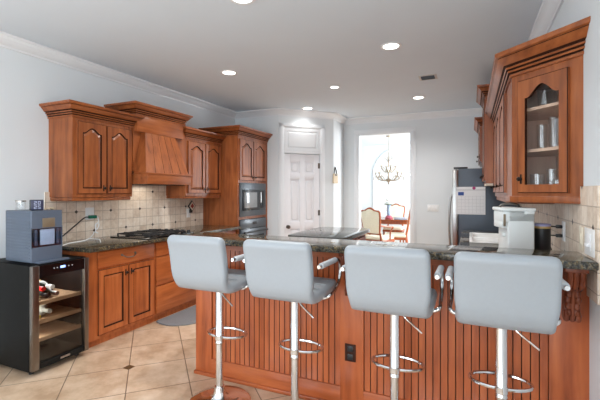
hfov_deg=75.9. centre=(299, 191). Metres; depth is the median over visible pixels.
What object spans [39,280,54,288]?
wine bottle
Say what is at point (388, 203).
flower vase
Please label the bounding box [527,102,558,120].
shelf
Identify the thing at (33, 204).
desk clock
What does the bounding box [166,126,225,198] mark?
upper cabinet
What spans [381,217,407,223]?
dining table
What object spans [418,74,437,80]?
ceiling vent
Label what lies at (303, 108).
recessed light
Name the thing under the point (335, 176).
plaque
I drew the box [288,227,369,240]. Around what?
kitchen island
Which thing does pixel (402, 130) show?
trim
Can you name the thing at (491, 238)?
sink
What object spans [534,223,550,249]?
canister
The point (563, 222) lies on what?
wall outlet
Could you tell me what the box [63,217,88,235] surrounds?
cable
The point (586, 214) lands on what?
tile backsplash
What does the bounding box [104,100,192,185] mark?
range hood
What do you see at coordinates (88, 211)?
wall outlet
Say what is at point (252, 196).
microwave
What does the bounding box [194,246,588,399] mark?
base cabinet
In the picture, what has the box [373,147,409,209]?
window
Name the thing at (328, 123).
wall
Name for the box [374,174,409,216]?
window blind
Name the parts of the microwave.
door, control panel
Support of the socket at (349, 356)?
attached to the wall outlet at (350, 349)
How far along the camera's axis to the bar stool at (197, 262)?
2.36 m
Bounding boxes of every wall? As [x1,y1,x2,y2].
[0,47,234,258]
[235,115,277,235]
[278,115,332,235]
[333,120,343,226]
[344,115,481,244]
[361,144,409,241]
[518,0,599,399]
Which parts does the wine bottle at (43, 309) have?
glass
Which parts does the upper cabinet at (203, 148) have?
door, crown molding, door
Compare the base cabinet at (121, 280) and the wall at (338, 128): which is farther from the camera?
the wall at (338, 128)
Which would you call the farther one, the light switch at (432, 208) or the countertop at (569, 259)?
the light switch at (432, 208)
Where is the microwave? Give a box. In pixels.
[239,183,265,216]
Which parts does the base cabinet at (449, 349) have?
post, beadboard panel, rail, post, beadboard panel, post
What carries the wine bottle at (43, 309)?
on the wine cooler
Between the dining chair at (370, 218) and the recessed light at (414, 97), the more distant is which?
the dining chair at (370, 218)
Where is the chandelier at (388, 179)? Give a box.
[373,135,403,184]
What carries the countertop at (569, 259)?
on the base cabinet at (449, 349)
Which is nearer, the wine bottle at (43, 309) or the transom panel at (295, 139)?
the wine bottle at (43, 309)
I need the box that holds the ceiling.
[0,0,542,145]
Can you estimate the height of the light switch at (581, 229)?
0.125 m
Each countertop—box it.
[62,225,240,252]
[188,232,598,270]
[459,230,498,246]
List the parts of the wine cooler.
door frame, control panel, rail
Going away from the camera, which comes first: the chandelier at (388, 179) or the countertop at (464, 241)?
the countertop at (464, 241)
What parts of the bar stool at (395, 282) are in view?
lift lever, armrest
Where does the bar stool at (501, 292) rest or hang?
on the floor
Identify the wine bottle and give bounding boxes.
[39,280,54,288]
[39,285,45,290]
[39,291,49,297]
[39,304,51,315]
[43,288,58,295]
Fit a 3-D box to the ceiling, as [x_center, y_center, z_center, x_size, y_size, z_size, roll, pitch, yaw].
[0.588,-1.395,2.803,7.200,0.100,18.400,0,0,24]
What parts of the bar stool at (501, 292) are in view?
armrest, lift lever, armrest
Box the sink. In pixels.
[469,232,498,243]
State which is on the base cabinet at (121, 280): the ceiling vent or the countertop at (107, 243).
the countertop at (107, 243)
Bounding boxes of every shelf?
[39,288,80,305]
[39,303,80,323]
[39,320,80,341]
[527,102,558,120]
[527,146,558,156]
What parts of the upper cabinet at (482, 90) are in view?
crown molding, door, door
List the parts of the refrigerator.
handle, door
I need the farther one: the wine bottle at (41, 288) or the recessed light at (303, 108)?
the recessed light at (303, 108)
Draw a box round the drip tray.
[34,257,68,263]
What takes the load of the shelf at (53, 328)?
attached to the wine cooler
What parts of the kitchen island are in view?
door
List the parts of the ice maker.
name plate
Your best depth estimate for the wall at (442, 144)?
6.50 m
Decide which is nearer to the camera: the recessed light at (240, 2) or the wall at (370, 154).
the recessed light at (240, 2)
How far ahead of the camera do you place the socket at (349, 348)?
2.46 m
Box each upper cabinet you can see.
[39,99,144,200]
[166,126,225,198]
[474,117,481,166]
[476,84,493,185]
[485,74,554,203]
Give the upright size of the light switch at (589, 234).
0.135 m
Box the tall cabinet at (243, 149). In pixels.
[198,125,272,234]
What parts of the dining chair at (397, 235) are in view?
seat, frame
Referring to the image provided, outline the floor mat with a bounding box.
[156,305,195,325]
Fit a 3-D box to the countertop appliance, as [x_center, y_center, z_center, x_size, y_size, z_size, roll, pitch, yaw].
[1.379,0.275,2.488,0.198,0.418,0.220,0,0,12]
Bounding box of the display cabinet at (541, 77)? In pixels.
[492,16,590,203]
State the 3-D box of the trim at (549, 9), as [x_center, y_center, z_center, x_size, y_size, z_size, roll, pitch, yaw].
[-1.274,-1.292,0.976,4.220,0.103,12.950,0,0,24]
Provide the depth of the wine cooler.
3.03 m
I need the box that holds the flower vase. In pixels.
[384,198,393,218]
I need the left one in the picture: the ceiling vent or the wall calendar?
the ceiling vent
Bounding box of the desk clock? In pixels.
[29,200,43,210]
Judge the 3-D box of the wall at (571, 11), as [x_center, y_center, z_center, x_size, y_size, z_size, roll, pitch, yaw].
[0.669,0.025,0.004,0.120,2.740,13.150,0,0,24]
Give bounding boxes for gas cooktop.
[110,229,193,239]
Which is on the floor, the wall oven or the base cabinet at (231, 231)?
the base cabinet at (231, 231)
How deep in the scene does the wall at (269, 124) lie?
6.28 m
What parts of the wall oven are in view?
door, control panel, handle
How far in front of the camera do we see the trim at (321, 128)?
6.32 m
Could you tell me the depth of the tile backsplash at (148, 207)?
4.53 m
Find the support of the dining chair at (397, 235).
on the floor
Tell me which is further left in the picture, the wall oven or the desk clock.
the desk clock
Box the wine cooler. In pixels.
[0,254,88,374]
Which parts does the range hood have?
crown molding, panel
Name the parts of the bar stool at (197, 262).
armrest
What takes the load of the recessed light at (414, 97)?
in the ceiling
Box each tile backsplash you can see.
[44,173,202,240]
[519,186,599,304]
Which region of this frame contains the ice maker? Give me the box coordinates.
[6,209,68,263]
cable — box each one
[63,216,100,245]
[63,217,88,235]
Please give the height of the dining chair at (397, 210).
1.091 m
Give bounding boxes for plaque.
[333,167,337,182]
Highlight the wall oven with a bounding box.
[239,217,267,234]
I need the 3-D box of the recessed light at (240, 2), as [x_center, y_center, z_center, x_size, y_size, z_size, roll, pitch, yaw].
[-0.401,-1.341,2.662,0.196,0.006,0.196,0,0,24]
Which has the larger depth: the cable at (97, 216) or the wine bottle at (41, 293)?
the cable at (97, 216)
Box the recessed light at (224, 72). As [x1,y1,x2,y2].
[220,70,237,75]
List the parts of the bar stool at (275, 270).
lift lever, armrest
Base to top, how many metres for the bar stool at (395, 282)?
1.127 m
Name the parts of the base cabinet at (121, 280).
door, drawer, door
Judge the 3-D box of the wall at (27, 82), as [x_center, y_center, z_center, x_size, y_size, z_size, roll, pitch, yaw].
[-3.537,0.025,1.226,0.120,2.740,11.970,0,0,24]
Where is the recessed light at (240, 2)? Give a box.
[230,0,255,4]
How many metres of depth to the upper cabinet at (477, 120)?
4.96 m
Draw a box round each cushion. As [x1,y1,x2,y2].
[361,209,378,233]
[391,205,403,216]
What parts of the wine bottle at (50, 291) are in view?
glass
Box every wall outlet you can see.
[85,207,93,219]
[345,343,355,361]
[562,221,564,241]
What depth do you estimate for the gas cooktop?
4.17 m
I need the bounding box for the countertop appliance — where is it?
[492,202,535,248]
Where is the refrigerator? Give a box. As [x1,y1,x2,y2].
[448,167,516,244]
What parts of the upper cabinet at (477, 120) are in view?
crown molding, door, door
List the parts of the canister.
lid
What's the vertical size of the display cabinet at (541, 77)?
0.950 m
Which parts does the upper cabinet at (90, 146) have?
door, crown molding, door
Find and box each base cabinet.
[62,243,153,347]
[152,241,195,321]
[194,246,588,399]
[218,230,235,233]
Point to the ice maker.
(34, 236)
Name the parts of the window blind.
head rail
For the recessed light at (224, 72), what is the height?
0.006 m
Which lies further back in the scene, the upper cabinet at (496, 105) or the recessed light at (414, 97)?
the recessed light at (414, 97)
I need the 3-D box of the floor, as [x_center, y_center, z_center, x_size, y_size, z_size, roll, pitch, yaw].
[0.588,1.445,2.803,7.200,0.100,18.400,0,0,24]
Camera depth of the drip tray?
3.05 m
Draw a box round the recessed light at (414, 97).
[412,96,425,99]
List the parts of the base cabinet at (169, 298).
drawer, drawer, drawer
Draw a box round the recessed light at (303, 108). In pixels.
[301,107,313,109]
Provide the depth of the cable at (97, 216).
3.97 m
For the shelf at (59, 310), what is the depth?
3.25 m
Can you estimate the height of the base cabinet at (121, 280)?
0.870 m
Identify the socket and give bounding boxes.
[347,346,352,351]
[347,354,352,359]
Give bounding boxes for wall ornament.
[188,201,194,212]
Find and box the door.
[284,154,319,235]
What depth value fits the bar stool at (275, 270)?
2.12 m
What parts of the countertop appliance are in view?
hoop handle, lid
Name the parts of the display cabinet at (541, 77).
knob, crown molding, rail, panel, door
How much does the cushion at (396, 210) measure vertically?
0.503 m
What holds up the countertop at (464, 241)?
on the base cabinet
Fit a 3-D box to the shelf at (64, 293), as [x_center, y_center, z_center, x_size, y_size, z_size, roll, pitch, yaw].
[-2.176,0.862,3.209,0.497,0.030,0.399,0,0,24]
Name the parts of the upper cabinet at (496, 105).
door, crown molding, door, door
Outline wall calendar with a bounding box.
[456,187,484,214]
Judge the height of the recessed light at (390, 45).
0.006 m
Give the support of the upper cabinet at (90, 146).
attached to the wall at (27, 82)
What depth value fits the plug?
2.44 m
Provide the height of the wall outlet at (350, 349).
0.112 m
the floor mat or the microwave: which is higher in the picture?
the microwave
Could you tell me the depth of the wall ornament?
5.46 m
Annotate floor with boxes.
[0,241,409,399]
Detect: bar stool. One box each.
[167,235,250,399]
[243,239,341,399]
[341,245,443,399]
[445,251,570,399]
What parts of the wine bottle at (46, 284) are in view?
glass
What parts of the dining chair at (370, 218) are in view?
frame, seat, seat rail, armrest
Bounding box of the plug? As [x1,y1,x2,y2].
[551,225,562,249]
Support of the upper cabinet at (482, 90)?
attached to the wall at (571, 11)
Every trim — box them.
[0,0,563,124]
[279,122,324,235]
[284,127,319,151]
[354,126,415,242]
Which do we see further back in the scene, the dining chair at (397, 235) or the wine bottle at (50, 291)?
the dining chair at (397, 235)
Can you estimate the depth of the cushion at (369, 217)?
7.83 m
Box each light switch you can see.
[427,205,438,211]
[579,226,583,250]
[584,227,594,257]
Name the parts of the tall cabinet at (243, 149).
crown molding, door, door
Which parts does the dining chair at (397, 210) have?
seat, seat rail, frame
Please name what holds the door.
in the wall at (328, 123)
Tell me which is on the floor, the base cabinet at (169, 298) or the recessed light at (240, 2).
the base cabinet at (169, 298)
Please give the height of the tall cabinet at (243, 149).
2.335 m
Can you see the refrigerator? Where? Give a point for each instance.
(462, 177)
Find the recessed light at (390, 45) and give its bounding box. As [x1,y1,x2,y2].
[380,42,401,49]
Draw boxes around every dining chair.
[361,207,394,241]
[383,203,404,242]
[384,210,409,242]
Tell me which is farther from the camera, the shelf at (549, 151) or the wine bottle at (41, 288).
the wine bottle at (41, 288)

